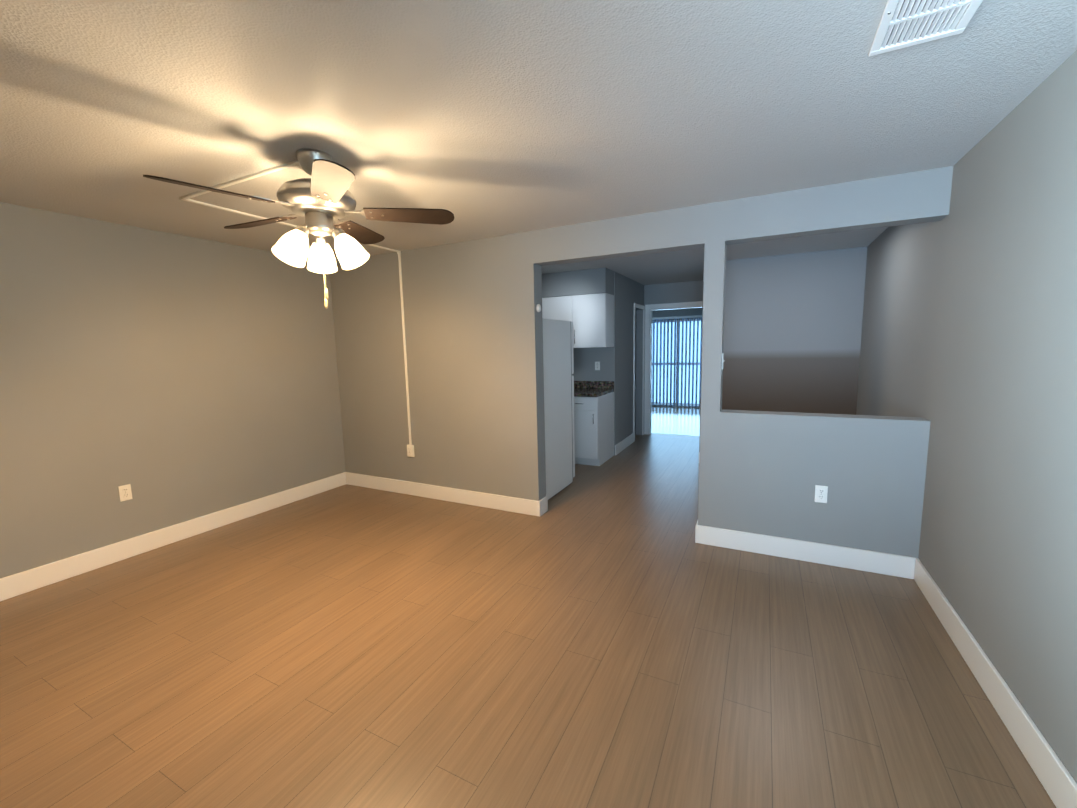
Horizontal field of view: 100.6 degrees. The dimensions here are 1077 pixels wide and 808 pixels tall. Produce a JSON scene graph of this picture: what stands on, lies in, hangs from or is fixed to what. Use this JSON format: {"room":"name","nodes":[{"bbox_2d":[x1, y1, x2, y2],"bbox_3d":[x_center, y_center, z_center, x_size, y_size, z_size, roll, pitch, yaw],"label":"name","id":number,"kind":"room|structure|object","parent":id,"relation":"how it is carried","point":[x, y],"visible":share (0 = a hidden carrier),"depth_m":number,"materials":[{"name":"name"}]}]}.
{"room":"living room","nodes":[
{"label":"living room","id":0,"kind":"room"},
{"bbox_2d":[0,202,345,578],"bbox_3d":[-3.337,-0.017,2.874,0.150,2.440,5.020,2,8,27],"label":"wall","id":1,"kind":"structure","parent":0,"point":[171,379],"depth_m":3.39,"materials":[{"name":"grey paint"}]},
{"bbox_2d":[118,484,131,501],"bbox_3d":[-3.057,0.657,3.311,0.010,0.115,0.070,2,8,27],"label":"outlet","id":2,"kind":"object","parent":1,"relation":"attached to","point":[125,493],"visible":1,"depth_m":3.31,"materials":[{"name":"white plastic"}]},
{"bbox_2d":[0,472,345,600],"bbox_3d":[-3.238,1.127,2.982,0.016,0.140,4.720,2,8,27],"label":"baseboard","id":3,"kind":"structure","parent":1,"relation":"attached to","point":[17,584],"depth_m":3.44,"materials":[{"name":"white wood"}]},
{"bbox_2d":[0,402,1055,807],"bbox_3d":[0.870,0.816,5.473,5.690,0.062,13.300,2,8,27],"label":"floor","id":4,"kind":"structure","parent":0,"point":[610,632],"depth_m":2.08,"materials":[{"name":"wood"}]},
{"bbox_2d":[542,318,574,499],"bbox_3d":[-0.098,0.028,4.675,0.720,1.750,0.810,2,8,27],"label":"fridge","id":5,"kind":"object","parent":4,"relation":"on","point":[558,362],"visible":0.15,"depth_m":4.47,"materials":[{"name":"white metal"}]},
{"bbox_2d":[574,393,613,465],"bbox_3d":[0.669,0.301,5.854,0.450,0.875,0.677,2,8,27],"label":"base cabinet","id":6,"kind":"object","parent":4,"relation":"on","point":[594,421],"depth_m":5.56,"materials":[{"name":"white wood"}]},
{"bbox_2d":[574,389,613,396],"bbox_3d":[0.256,-0.169,5.992,1.353,0.040,0.688,2,8,27],"label":"countertop","id":7,"kind":"structure","parent":6,"relation":"on","point":[577,392],"depth_m":5.60,"materials":[{"name":"brown stone"}]},
{"bbox_2d":[0,0,1076,284],"bbox_3d":[0.679,-1.635,4.891,5.690,0.080,12.700,2,8,27],"label":"ceiling","id":8,"kind":"structure","parent":0,"point":[484,118],"depth_m":1.76,"materials":[{"name":"grey paint"}]},
{"bbox_2d":[179,160,298,219],"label":"cable raceway","id":9,"kind":"object","parent":8,"relation":"attached to","point":[187,197],"depth_m":2.52,"materials":[{"name":"white plastic"}]},
{"bbox_2d":[143,148,454,308],"bbox_3d":[-1.127,-0.847,2.231,1.229,0.730,1.260,2,8,27],"label":"ceiling fan","id":10,"kind":"object","parent":8,"relation":"hanging from","point":[321,200],"visible":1,"depth_m":2.16,"materials":[{"name":"silver metal"}]},
{"bbox_2d":[868,0,982,56],"bbox_3d":[1.111,-1.133,1.247,0.240,0.012,0.440,2,8,27],"label":"ceiling vent","id":11,"kind":"object","parent":8,"relation":"in","point":[904,23],"visible":1,"depth_m":1.34,"materials":[{"name":"white metal"}]},
{"bbox_2d":[542,267,613,297],"bbox_3d":[0.299,-1.572,5.963,1.355,0.300,0.360,2,8,27],"label":"wall","id":12,"kind":"structure","parent":0,"point":[583,282],"depth_m":5.68,"materials":[{"name":"grey paint"}]},
{"bbox_2d":[618,273,643,442],"bbox_3d":[1.341,-0.618,6.758,0.150,2.440,1.450,2,8,27],"label":"wall","id":13,"kind":"structure","parent":0,"point":[630,292],"depth_m":6.56,"materials":[{"name":"grey paint"}]},
{"bbox_2d":[615,433,633,454],"bbox_3d":[1.258,0.576,6.508,0.016,0.140,0.937,2,8,27],"label":"baseboard","id":14,"kind":"structure","parent":13,"relation":"attached to","point":[624,444],"depth_m":6.46,"materials":[{"name":"white wood"}]},
{"bbox_2d":[330,166,952,557],"bbox_3d":[0.097,-0.219,3.851,5.090,2.440,0.150,2,8,27],"label":"wall","id":15,"kind":"structure","parent":0,"point":[473,320],"depth_m":3.56,"materials":[{"name":"grey paint"}]},
{"bbox_2d":[365,244,414,456],"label":"cable raceway","id":16,"kind":"object","parent":15,"relation":"attached to","point":[410,449],"depth_m":4.43,"materials":[{"name":"white plastic"}]},
{"bbox_2d":[346,472,538,515],"bbox_3d":[-1.086,0.883,4.512,2.434,0.140,0.016,2,8,27],"label":"baseboard","id":17,"kind":"structure","parent":15,"relation":"attached to","point":[506,503],"depth_m":4.41,"materials":[{"name":"white wood"}]},
{"bbox_2d":[536,304,540,311],"bbox_3d":[0.006,-0.817,3.809,0.022,0.068,0.068,2,8,27],"label":"door chime","id":18,"kind":"object","parent":15,"relation":"attached to","point":[538,307],"visible":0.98,"depth_m":3.79,"materials":[{"name":"white plastic"}]},
{"bbox_2d":[538,496,547,516],"bbox_3d":[0.042,0.919,4.029,0.016,0.140,0.166,2,8,27],"label":"baseboard","id":19,"kind":"structure","parent":15,"relation":"attached to","point":[542,506],"depth_m":4.01,"materials":[{"name":"white wood"}]},
{"bbox_2d":[695,520,697,542],"bbox_3d":[1.224,0.968,3.434,0.016,0.140,0.166,2,8,27],"label":"baseboard","id":20,"kind":"structure","parent":15,"relation":"attached to","point":[696,531],"depth_m":3.36,"materials":[{"name":"white wood"}]},
{"bbox_2d":[697,525,914,578],"bbox_3d":[1.770,1.001,3.076,1.284,0.140,0.016,2,8,27],"label":"baseboard","id":21,"kind":"structure","parent":15,"relation":"attached to","point":[868,561],"depth_m":3.03,"materials":[{"name":"white wood"}]},
{"bbox_2d":[815,485,827,502],"bbox_3d":[1.877,0.599,2.970,0.070,0.115,0.010,2,8,27],"label":"outlet","id":22,"kind":"object","parent":15,"relation":"attached to","point":[821,492],"visible":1,"depth_m":2.97,"materials":[{"name":"white plastic"}]},
{"bbox_2d":[644,281,702,396],"bbox_3d":[2.247,-0.691,7.175,1.390,2.440,0.120,2,8,27],"label":"wall","id":23,"kind":"structure","parent":0,"point":[690,291],"depth_m":7.03,"materials":[{"name":"grey paint"}]},
{"bbox_2d":[633,301,702,440],"bbox_3d":[2.075,-0.498,6.916,1.030,2.130,0.780,2,8,27],"label":"door frame","id":24,"kind":"structure","parent":23,"relation":"attached to","point":[650,308],"depth_m":7.27,"materials":[{"name":"white wood"}]},
{"bbox_2d":[652,308,702,320],"bbox_3d":[3.490,-1.138,10.454,4.650,2.440,0.150,2,8,27],"label":"wall","id":25,"kind":"structure","parent":0,"point":[678,312],"depth_m":10.37,"materials":[{"name":"grey paint"}]},
{"bbox_2d":[652,319,700,407],"bbox_3d":[3.367,-0.972,10.726,1.900,2.049,0.420,2,8,27],"label":"window frame","id":26,"kind":"structure","parent":25,"relation":"in","point":[677,363],"depth_m":10.58,"materials":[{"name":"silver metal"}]},
{"bbox_2d":[652,315,701,406],"bbox_3d":[3.227,-0.984,10.445,2.060,2.090,0.084,2,8,27],"label":"vertical blinds","id":27,"kind":"object","parent":26,"relation":"attached to","point":[676,317],"visible":0.58,"depth_m":10.45,"materials":[{"name":"white"}]},
{"bbox_2d":[572,246,867,454],"bbox_3d":[1.637,-0.492,5.721,4.040,2.440,0.150,2,8,27],"label":"wall","id":28,"kind":"structure","parent":0,"point":[792,331],"depth_m":5.01,"materials":[{"name":"paint"}]},
{"bbox_2d":[542,293,613,347],"bbox_3d":[0.512,-1.082,5.928,0.899,0.668,0.347,2,8,27],"label":"upper cabinet","id":29,"kind":"object","parent":28,"relation":"attached to","point":[590,317],"visible":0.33,"depth_m":5.70,"materials":[{"name":"white wood"}]},
{"bbox_2d":[574,381,613,388],"bbox_3d":[0.405,-0.279,6.279,1.353,0.099,0.020,2,8,27],"label":"backsplash","id":30,"kind":"structure","parent":28,"relation":"attached to","point":[577,384],"depth_m":6.09,"materials":[{"name":"brown stone"}]},
{"bbox_2d":[595,362,599,369],"bbox_3d":[0.797,-0.516,6.054,0.070,0.115,0.010,2,8,27],"label":"outlet","id":31,"kind":"object","parent":28,"relation":"attached to","point":[597,365],"visible":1,"depth_m":6.05,"materials":[{"name":"white plastic"}]},
{"bbox_2d":[856,50,1076,782],"bbox_3d":[1.876,0.031,1.574,0.150,2.440,7.400,2,8,27],"label":"wall","id":32,"kind":"structure","parent":0,"point":[968,350],"depth_m":1.87,"materials":[{"name":"grey paint"}]},
{"bbox_2d":[914,558,1076,807],"bbox_3d":[1.292,1.315,0.704,0.016,0.140,4.720,2,8,27],"label":"baseboard","id":33,"kind":"structure","parent":32,"relation":"attached to","point":[1055,777],"depth_m":1.73,"materials":[{"name":"white wood"}]},
{"label":"outside","id":34,"kind":"structure","parent":0,"visible":0},
{"bbox_2d":[652,321,700,403],"bbox_3d":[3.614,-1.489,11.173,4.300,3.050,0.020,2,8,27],"label":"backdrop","id":35,"kind":"structure","parent":34,"point":[679,361],"depth_m":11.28,"materials":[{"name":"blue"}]}
]}

